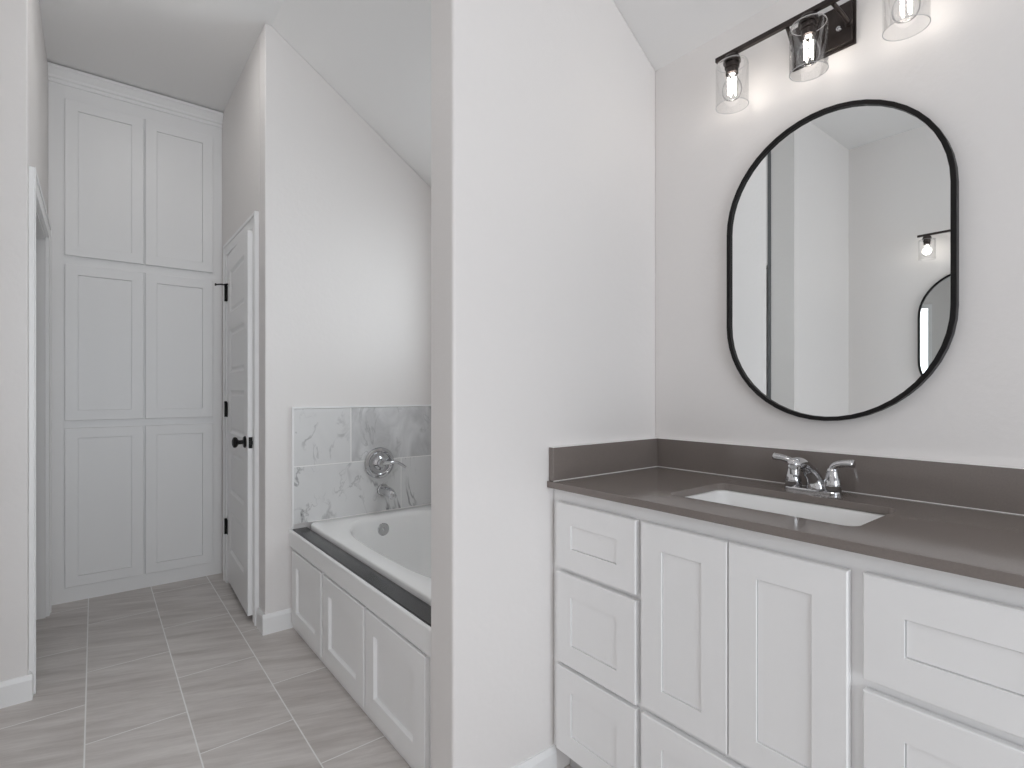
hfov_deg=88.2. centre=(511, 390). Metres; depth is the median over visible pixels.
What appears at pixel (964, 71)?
wall
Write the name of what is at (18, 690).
baseboard
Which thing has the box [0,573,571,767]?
floor
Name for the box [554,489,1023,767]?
vanity cabinet
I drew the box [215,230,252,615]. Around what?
door
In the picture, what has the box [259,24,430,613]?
wall
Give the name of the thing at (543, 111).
wall
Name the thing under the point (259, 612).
baseboard
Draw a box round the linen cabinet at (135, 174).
[48,62,222,604]
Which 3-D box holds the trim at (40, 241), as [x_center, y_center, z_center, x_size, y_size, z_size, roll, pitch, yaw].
[-2.266,0.158,2.459,0.136,2.104,1.004,0,0,-38]
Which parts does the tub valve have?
lever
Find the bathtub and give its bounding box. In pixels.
[311,504,430,605]
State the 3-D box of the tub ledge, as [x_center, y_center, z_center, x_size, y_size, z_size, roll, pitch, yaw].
[-0.639,0.713,2.148,0.072,0.014,1.463,0,0,-38]
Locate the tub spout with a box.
[377,484,396,499]
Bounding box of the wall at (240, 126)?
[222,35,259,573]
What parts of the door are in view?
panel, panel, panel, panel, panel, knob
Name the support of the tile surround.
attached to the wall at (345, 221)
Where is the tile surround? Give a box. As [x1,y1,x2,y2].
[291,404,430,528]
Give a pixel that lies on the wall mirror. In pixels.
(843, 231)
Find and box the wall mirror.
[727,99,958,420]
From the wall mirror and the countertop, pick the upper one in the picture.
the wall mirror
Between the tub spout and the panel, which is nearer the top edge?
the tub spout
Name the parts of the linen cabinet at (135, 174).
cabinet door, cabinet door, cabinet door, panel, panel, panel, crown moulding, cabinet door, cabinet door, cabinet door, panel, panel, panel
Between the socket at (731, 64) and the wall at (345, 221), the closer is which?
the socket at (731, 64)
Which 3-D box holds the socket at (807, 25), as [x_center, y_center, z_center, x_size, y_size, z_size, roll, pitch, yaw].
[0.826,-1.016,1.470,0.052,0.058,0.052,0,0,-38]
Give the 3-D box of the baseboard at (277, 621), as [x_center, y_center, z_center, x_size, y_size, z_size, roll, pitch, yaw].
[-1.180,1.161,2.660,0.143,0.098,0.014,0,0,-38]
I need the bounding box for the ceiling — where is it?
[39,0,779,186]
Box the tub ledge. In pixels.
[293,527,430,626]
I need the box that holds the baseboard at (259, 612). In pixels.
[256,607,263,633]
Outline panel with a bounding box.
[289,529,430,767]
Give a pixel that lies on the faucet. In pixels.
(815, 482)
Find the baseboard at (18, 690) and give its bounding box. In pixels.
[0,674,32,708]
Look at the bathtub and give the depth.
2.85 m
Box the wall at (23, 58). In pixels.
[0,0,47,680]
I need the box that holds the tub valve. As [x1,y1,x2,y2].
[364,447,405,477]
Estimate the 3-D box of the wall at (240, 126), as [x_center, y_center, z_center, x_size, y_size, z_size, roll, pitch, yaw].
[-1.757,-0.312,3.389,0.115,3.045,1.605,0,0,-38]
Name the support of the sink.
in the countertop
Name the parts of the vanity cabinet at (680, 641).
panel, panel, panel, drawer, drawer, drawer, panel, panel, cabinet door, drawer, panel, cabinet door, panel, drawer, drawer, panel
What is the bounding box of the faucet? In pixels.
[772,453,855,494]
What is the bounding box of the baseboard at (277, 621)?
[262,608,292,635]
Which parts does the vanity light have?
bulb, arm, bulb, plate, arm, bulb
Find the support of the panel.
on the floor
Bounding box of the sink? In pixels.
[686,490,884,525]
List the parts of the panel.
panel, cabinet door, panel, cabinet door, rail, panel, cabinet door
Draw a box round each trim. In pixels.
[29,166,51,693]
[223,211,258,625]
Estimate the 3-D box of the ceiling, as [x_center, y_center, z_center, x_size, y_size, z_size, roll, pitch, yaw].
[-0.548,-1.538,1.046,3.140,0.835,6.980,0,0,-38]
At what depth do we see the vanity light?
1.50 m
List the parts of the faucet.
lever, handle, spout, plate, handle, lever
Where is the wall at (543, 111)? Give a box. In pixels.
[431,0,654,767]
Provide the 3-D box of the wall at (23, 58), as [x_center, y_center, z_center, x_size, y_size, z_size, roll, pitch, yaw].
[-2.485,-0.312,2.720,0.115,3.045,1.750,0,0,-38]
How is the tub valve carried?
attached to the tile surround
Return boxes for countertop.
[547,437,1023,588]
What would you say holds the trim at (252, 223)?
attached to the wall at (240, 126)
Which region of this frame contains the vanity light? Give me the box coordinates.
[715,0,930,113]
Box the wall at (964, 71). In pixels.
[655,0,1023,467]
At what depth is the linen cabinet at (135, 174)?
3.20 m
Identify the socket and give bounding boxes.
[723,52,740,77]
[798,11,818,39]
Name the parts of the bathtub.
overflow plate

